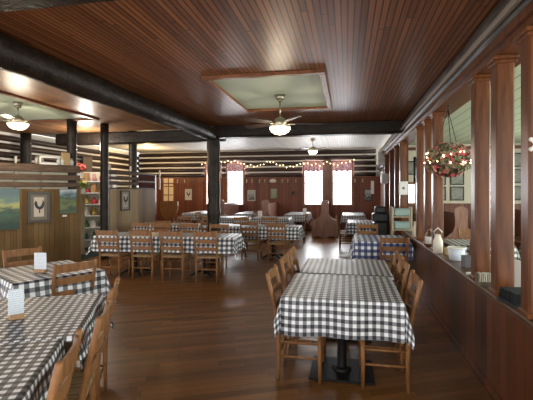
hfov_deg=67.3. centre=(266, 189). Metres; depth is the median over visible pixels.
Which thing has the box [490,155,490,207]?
floral curtain
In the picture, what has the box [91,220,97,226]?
gift box
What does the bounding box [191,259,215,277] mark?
table
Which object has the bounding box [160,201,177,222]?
bench
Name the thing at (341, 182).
window
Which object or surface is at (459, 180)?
framed picture
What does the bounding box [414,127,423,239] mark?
wooden post
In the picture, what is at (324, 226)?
bench
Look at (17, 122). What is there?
ceiling fan
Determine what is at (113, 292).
chair
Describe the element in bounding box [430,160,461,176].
basket
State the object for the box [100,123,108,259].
round column
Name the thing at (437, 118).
wooden post
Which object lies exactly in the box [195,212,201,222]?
chair
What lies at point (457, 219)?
bench
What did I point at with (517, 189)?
framed picture
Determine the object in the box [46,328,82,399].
chair
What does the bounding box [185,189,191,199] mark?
framed picture
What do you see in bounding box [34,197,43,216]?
print
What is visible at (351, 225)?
tablecloth
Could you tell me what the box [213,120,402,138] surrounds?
cross beam
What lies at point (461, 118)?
ceiling
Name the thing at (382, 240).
chair
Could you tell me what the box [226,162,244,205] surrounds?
window
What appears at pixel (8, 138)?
wall
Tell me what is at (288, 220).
tablecloth
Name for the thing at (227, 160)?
string lights
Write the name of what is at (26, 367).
tablecloth
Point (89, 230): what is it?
display shelf
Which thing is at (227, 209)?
bench
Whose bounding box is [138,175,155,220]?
wall partition
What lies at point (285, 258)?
chair
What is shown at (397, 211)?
plastic tub
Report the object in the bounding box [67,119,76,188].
round column
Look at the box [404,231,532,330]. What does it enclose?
ledge
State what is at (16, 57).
log beam
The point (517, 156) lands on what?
framed picture
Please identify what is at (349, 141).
ceiling
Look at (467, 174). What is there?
wall
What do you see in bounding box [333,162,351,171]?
window valance
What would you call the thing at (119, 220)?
wall partition
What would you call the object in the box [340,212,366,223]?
tablecloth
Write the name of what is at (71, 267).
chair
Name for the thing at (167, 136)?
cross beam
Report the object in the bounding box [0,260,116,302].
tablecloth
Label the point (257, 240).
chair
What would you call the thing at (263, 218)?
chair
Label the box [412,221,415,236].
sauce bottle
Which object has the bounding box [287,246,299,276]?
chair
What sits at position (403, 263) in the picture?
chair
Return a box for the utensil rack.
[497,287,520,307]
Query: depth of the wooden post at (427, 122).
5.74 m
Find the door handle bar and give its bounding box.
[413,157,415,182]
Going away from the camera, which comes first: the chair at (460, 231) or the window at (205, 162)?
the chair at (460, 231)
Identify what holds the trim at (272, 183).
attached to the wall at (287, 202)
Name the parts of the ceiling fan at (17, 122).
blade, lamp shade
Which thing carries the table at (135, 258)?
on the floor
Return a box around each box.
[83,173,89,180]
[85,206,89,214]
[91,184,97,191]
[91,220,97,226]
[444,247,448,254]
[461,255,470,267]
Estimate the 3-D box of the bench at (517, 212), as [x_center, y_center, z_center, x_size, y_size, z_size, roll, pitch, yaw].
[6.049,0.968,9.021,0.980,1.265,2.325,0,0,11]
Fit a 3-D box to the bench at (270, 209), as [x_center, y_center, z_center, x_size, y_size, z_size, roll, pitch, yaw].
[0.182,0.968,14.843,0.980,1.265,2.325,0,0,11]
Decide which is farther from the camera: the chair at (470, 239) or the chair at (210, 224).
the chair at (210, 224)
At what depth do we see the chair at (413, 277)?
3.20 m
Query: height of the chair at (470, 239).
0.902 m
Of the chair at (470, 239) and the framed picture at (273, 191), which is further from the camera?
the framed picture at (273, 191)
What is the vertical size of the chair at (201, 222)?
0.902 m
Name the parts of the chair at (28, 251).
post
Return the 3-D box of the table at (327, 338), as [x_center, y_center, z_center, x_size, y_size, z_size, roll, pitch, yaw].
[0.879,1.224,4.444,0.890,0.748,0.880,0,0,11]
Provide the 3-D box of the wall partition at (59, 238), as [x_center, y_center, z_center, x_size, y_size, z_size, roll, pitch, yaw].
[-5.236,0.790,7.301,0.101,1.620,3.644,0,0,41]
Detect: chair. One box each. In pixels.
[2,246,41,267]
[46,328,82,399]
[51,258,97,295]
[64,277,119,399]
[67,298,111,399]
[95,229,130,276]
[120,222,148,265]
[129,230,161,280]
[143,222,169,265]
[153,220,170,257]
[159,230,190,281]
[171,223,197,269]
[177,216,191,222]
[193,231,223,282]
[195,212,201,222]
[200,221,207,231]
[206,223,228,270]
[233,216,248,252]
[240,221,261,260]
[253,211,264,216]
[259,217,276,251]
[265,264,324,383]
[266,222,288,263]
[279,252,325,349]
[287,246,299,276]
[291,213,307,242]
[336,215,351,247]
[336,216,353,250]
[357,223,377,259]
[358,257,409,357]
[359,269,422,393]
[380,236,409,289]
[390,250,402,279]
[458,228,490,265]
[469,239,490,272]
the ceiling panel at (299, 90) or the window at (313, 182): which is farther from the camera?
the window at (313, 182)
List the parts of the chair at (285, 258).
post, post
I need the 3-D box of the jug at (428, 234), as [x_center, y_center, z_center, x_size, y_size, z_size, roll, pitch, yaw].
[2.287,0.650,5.609,0.113,0.300,0.110,0,0,11]
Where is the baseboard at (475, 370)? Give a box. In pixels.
[408,273,502,399]
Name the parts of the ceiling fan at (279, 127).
blade, blade, lamp shade, blade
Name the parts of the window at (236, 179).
pane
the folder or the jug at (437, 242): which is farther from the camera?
the jug at (437, 242)
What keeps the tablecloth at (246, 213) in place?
on the table
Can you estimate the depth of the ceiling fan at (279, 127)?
5.65 m
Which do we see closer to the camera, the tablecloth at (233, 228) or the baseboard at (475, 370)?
the baseboard at (475, 370)
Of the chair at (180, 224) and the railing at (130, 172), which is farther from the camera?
the railing at (130, 172)
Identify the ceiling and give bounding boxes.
[0,0,500,133]
[36,129,391,152]
[409,64,520,144]
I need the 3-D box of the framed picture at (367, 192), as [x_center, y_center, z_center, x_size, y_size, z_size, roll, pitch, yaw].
[3.888,0.192,15.319,0.300,0.460,0.029,0,0,11]
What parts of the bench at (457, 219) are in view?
backrest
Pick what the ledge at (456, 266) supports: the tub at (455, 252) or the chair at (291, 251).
the tub at (455, 252)
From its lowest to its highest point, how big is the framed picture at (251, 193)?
0.440 m
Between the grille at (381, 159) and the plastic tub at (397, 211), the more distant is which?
the grille at (381, 159)
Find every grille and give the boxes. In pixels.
[378,152,384,162]
[382,175,387,181]
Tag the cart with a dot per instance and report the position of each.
(392, 208)
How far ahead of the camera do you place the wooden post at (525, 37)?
2.49 m
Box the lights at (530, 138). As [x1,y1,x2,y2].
[529,137,532,151]
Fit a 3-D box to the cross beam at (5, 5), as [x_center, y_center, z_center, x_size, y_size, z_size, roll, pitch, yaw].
[-0.515,-1.190,2.001,3.920,0.320,0.280,0,0,11]
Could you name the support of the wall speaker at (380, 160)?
attached to the wall at (379, 167)
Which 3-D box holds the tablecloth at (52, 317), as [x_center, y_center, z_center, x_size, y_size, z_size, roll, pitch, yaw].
[-1.680,1.025,2.710,1.086,0.370,1.100,0,0,-14]
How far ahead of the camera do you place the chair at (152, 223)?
8.61 m
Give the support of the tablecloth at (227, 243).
on the table at (204, 263)
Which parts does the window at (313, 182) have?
sill, pane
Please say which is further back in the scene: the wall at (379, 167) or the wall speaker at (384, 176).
the wall at (379, 167)
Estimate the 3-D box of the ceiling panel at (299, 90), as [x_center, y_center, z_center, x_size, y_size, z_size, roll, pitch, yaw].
[0.144,-1.377,5.632,1.320,0.045,1.940,0,0,11]
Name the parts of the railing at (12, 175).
rail, rail, rail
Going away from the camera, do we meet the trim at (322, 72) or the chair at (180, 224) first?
the trim at (322, 72)
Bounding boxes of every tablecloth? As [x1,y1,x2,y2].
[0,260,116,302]
[0,293,113,372]
[0,338,65,399]
[86,232,163,254]
[132,222,192,231]
[163,233,246,259]
[180,211,206,220]
[186,223,245,232]
[220,216,250,223]
[234,211,257,217]
[242,224,305,243]
[250,216,294,224]
[274,273,414,349]
[284,212,312,224]
[300,258,396,288]
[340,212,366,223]
[344,220,372,235]
[349,234,412,259]
[444,239,520,264]
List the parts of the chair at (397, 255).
post, post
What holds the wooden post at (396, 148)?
on the floor
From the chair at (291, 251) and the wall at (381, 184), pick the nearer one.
the chair at (291, 251)
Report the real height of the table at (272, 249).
0.747 m
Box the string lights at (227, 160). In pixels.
[202,160,300,167]
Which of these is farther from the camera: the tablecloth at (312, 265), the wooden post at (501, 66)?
the tablecloth at (312, 265)
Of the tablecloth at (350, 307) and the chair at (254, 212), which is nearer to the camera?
the tablecloth at (350, 307)
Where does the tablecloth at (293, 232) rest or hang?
on the table at (272, 249)
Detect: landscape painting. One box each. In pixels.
[0,188,19,229]
[60,190,76,213]
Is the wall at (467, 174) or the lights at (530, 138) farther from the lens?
the wall at (467, 174)
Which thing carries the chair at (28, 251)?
on the floor
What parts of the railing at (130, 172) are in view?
rail, rail, rail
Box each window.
[162,178,174,200]
[204,162,220,204]
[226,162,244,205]
[302,161,323,205]
[330,161,353,205]
[408,182,415,204]
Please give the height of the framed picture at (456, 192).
0.370 m
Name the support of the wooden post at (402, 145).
on the floor
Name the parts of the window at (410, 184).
pane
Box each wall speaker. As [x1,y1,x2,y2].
[376,151,384,164]
[381,173,388,183]
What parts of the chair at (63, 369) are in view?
post, post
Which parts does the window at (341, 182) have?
pane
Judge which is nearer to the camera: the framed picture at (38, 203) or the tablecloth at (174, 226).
the framed picture at (38, 203)
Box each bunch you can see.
[77,163,85,177]
[77,180,87,193]
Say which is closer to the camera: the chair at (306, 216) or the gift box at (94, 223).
the gift box at (94, 223)
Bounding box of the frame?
[39,156,59,164]
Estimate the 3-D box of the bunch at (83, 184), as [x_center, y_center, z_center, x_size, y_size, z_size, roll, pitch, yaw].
[-4.580,-0.070,9.948,0.274,0.356,0.274,0,0,11]
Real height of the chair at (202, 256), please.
0.902 m
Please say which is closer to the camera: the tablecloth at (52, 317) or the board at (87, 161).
the tablecloth at (52, 317)
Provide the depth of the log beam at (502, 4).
3.42 m
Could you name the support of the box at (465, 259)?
on the ledge at (456, 266)
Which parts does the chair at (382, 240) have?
post, seat, post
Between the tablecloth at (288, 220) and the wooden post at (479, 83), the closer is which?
the wooden post at (479, 83)
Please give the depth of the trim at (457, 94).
3.60 m
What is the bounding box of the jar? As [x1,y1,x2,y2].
[34,157,38,163]
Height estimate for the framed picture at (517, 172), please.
0.370 m
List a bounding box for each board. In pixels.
[61,152,69,165]
[82,157,91,171]
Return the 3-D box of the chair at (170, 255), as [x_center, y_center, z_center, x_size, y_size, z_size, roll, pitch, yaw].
[-1.624,1.149,7.130,0.428,0.902,0.479,0,0,10]
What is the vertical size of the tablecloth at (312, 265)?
0.308 m
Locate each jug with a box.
[425,225,430,247]
[433,228,442,253]
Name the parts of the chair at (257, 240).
post, seat, post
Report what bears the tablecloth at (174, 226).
on the table
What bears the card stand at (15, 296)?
on the tablecloth at (52, 317)
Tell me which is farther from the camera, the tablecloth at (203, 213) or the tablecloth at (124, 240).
the tablecloth at (203, 213)
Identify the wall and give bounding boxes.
[0,134,138,187]
[138,149,375,177]
[156,176,379,230]
[377,165,384,175]
[380,144,407,220]
[405,234,532,399]
[408,143,520,203]
[408,145,520,239]
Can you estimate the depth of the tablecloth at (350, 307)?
3.09 m
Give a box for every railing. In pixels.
[0,156,79,188]
[109,165,137,188]
[137,170,159,188]
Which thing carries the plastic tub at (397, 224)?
on the cart
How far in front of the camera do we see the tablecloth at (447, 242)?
6.30 m
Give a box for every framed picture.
[27,191,49,222]
[120,190,129,210]
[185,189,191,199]
[248,190,254,200]
[271,189,276,198]
[364,189,371,200]
[408,161,412,174]
[450,172,463,184]
[450,186,463,200]
[514,153,520,166]
[514,169,520,182]
[514,186,520,199]
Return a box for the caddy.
[475,272,490,286]
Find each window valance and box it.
[227,163,242,171]
[304,162,322,171]
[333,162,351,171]
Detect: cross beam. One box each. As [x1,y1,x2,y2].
[0,0,115,11]
[55,130,225,145]
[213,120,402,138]
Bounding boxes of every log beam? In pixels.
[0,32,216,139]
[375,0,531,159]
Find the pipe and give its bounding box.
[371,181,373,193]
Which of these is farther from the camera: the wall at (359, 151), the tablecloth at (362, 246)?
the wall at (359, 151)
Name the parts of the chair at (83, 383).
seat, post, post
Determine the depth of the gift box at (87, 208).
10.79 m
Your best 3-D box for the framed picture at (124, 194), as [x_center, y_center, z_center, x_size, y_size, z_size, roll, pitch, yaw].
[-3.626,0.270,10.276,0.029,0.520,0.340,0,0,22]
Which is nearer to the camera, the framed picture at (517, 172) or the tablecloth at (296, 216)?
the framed picture at (517, 172)
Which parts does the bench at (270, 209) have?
panel, backrest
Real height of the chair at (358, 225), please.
0.902 m
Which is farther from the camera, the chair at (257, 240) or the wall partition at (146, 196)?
the wall partition at (146, 196)
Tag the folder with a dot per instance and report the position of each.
(517, 264)
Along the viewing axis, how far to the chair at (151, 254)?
7.04 m
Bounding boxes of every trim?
[0,90,99,123]
[156,182,375,185]
[201,69,331,112]
[324,159,330,207]
[374,0,521,158]
[383,0,532,154]
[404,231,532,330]
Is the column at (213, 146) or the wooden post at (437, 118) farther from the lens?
the column at (213, 146)
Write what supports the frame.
on the railing at (12, 175)
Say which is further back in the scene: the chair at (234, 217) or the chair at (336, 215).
the chair at (336, 215)
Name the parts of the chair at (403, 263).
post, post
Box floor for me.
[73,230,489,399]
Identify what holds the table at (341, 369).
on the floor
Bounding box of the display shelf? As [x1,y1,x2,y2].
[77,172,116,246]
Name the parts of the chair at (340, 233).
post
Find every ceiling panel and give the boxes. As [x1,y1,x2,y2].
[0,94,85,121]
[213,74,326,108]
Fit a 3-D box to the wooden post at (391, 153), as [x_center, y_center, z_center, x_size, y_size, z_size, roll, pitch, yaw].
[3.239,0.295,10.314,0.175,2.610,0.175,0,0,11]
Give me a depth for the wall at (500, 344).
3.29 m
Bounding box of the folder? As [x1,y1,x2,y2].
[514,260,520,286]
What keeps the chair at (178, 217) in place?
on the floor
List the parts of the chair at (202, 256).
post, seat, post, leg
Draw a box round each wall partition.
[0,189,80,268]
[109,189,138,231]
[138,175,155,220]
[139,189,154,222]
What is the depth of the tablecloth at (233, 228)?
9.36 m
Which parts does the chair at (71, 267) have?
post, post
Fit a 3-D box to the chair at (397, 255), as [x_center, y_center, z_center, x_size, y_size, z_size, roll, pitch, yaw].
[1.258,1.149,4.500,0.479,0.902,0.428,0,0,11]
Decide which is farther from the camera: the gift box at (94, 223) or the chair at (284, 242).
the gift box at (94, 223)
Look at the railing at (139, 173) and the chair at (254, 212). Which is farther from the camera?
the chair at (254, 212)
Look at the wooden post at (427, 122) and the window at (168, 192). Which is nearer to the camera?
the wooden post at (427, 122)
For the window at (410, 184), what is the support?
in the wall at (447, 206)
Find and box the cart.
[391,206,412,261]
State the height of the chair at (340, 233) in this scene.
0.902 m
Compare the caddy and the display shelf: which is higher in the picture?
the display shelf
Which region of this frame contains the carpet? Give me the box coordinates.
[81,247,98,259]
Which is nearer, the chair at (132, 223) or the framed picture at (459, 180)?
the chair at (132, 223)
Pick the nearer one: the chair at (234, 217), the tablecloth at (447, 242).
the tablecloth at (447, 242)
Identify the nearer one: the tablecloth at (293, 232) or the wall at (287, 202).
the tablecloth at (293, 232)
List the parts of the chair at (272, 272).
post, post, leg, leg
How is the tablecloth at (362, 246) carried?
on the table
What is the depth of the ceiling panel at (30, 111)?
7.77 m
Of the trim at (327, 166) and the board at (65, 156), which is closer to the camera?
the board at (65, 156)
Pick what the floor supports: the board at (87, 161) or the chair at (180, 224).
the chair at (180, 224)
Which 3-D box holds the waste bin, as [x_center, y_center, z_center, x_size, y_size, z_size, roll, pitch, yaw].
[2.728,0.995,9.601,0.380,1.210,0.380,0,0,11]
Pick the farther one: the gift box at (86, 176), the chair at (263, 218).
the gift box at (86, 176)
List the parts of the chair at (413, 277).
leg, leg, post, post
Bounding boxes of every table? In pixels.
[120,252,150,275]
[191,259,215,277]
[262,239,283,258]
[309,338,374,385]
[326,337,371,342]
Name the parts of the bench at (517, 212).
seat, backrest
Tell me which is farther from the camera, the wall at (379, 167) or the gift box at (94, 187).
the wall at (379, 167)
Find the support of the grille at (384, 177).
attached to the wall speaker at (384, 176)
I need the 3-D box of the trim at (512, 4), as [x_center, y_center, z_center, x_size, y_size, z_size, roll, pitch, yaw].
[2.551,-1.167,7.494,0.035,0.045,15.300,0,0,11]
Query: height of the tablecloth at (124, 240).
0.370 m
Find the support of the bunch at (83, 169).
on the pedestal stand
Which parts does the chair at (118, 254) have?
post, seat, post, leg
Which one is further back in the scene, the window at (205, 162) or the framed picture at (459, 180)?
the window at (205, 162)
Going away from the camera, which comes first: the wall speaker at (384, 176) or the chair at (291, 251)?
the chair at (291, 251)
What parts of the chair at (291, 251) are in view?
post, post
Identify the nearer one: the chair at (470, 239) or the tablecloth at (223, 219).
the chair at (470, 239)
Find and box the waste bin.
[372,206,388,234]
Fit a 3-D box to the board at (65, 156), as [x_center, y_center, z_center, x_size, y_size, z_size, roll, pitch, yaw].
[-4.240,-0.655,8.447,0.060,0.270,0.170,0,0,41]
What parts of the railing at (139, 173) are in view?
rail, rail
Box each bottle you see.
[91,197,96,203]
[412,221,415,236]
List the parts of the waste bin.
lid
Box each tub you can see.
[394,208,410,215]
[394,221,410,228]
[447,246,465,260]
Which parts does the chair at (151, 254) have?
post, leg, seat, post, leg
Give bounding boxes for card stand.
[8,288,23,320]
[33,253,47,272]
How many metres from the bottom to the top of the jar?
0.150 m
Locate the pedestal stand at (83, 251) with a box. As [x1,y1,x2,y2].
[81,194,88,254]
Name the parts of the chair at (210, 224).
post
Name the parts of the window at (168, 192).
pane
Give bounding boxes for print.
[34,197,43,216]
[123,194,127,206]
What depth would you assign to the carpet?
9.85 m
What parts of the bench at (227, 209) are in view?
panel, backrest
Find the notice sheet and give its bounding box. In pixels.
[399,181,407,194]
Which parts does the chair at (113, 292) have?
seat, post, post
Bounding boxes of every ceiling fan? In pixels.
[0,101,50,129]
[244,94,317,134]
[294,139,330,153]
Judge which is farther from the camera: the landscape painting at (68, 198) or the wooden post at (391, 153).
the wooden post at (391, 153)
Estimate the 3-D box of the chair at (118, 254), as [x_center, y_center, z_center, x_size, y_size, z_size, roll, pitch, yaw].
[-2.787,1.149,7.282,0.428,0.902,0.479,0,0,10]
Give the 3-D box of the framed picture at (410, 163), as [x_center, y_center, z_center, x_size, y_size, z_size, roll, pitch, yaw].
[3.804,-0.592,10.745,0.340,0.370,0.029,0,0,11]
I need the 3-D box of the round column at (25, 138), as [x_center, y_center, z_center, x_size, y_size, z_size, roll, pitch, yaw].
[-6.459,0.040,10.735,0.264,3.120,0.271,0,0,11]
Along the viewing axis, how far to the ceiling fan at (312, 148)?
12.49 m
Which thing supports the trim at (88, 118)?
attached to the ceiling at (379, 58)
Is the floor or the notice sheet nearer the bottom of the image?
the floor
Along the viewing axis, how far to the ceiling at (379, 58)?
3.82 m
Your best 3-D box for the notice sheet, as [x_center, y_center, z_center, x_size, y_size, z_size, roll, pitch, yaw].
[2.884,-0.040,8.425,0.180,0.280,0.015,0,0,11]
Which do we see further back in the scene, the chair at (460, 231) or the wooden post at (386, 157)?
the wooden post at (386, 157)
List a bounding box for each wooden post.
[384,155,388,234]
[388,151,393,234]
[393,146,398,234]
[398,142,407,236]
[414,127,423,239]
[422,119,430,245]
[429,112,445,251]
[467,74,490,280]
[486,54,518,296]
[515,25,532,319]
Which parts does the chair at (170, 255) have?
post, leg, seat, post, leg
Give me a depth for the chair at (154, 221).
9.26 m
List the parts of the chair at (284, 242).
post, seat, post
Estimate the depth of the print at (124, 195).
10.28 m
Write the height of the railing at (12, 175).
0.640 m
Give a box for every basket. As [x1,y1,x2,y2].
[423,105,470,177]
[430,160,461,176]
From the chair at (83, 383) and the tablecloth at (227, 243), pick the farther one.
the tablecloth at (227, 243)
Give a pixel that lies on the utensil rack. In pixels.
(511, 296)
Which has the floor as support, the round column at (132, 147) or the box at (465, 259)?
the round column at (132, 147)
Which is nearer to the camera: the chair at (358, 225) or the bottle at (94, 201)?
the chair at (358, 225)
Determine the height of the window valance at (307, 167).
0.380 m
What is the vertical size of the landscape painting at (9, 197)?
0.780 m
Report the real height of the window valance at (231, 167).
0.380 m
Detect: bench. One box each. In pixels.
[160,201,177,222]
[207,200,238,221]
[261,200,276,216]
[310,200,339,237]
[444,207,470,238]
[514,209,520,257]
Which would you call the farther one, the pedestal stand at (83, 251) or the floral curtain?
the floral curtain
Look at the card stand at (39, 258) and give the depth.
4.09 m
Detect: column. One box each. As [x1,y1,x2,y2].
[20,133,31,163]
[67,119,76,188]
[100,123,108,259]
[129,131,136,187]
[207,138,220,264]

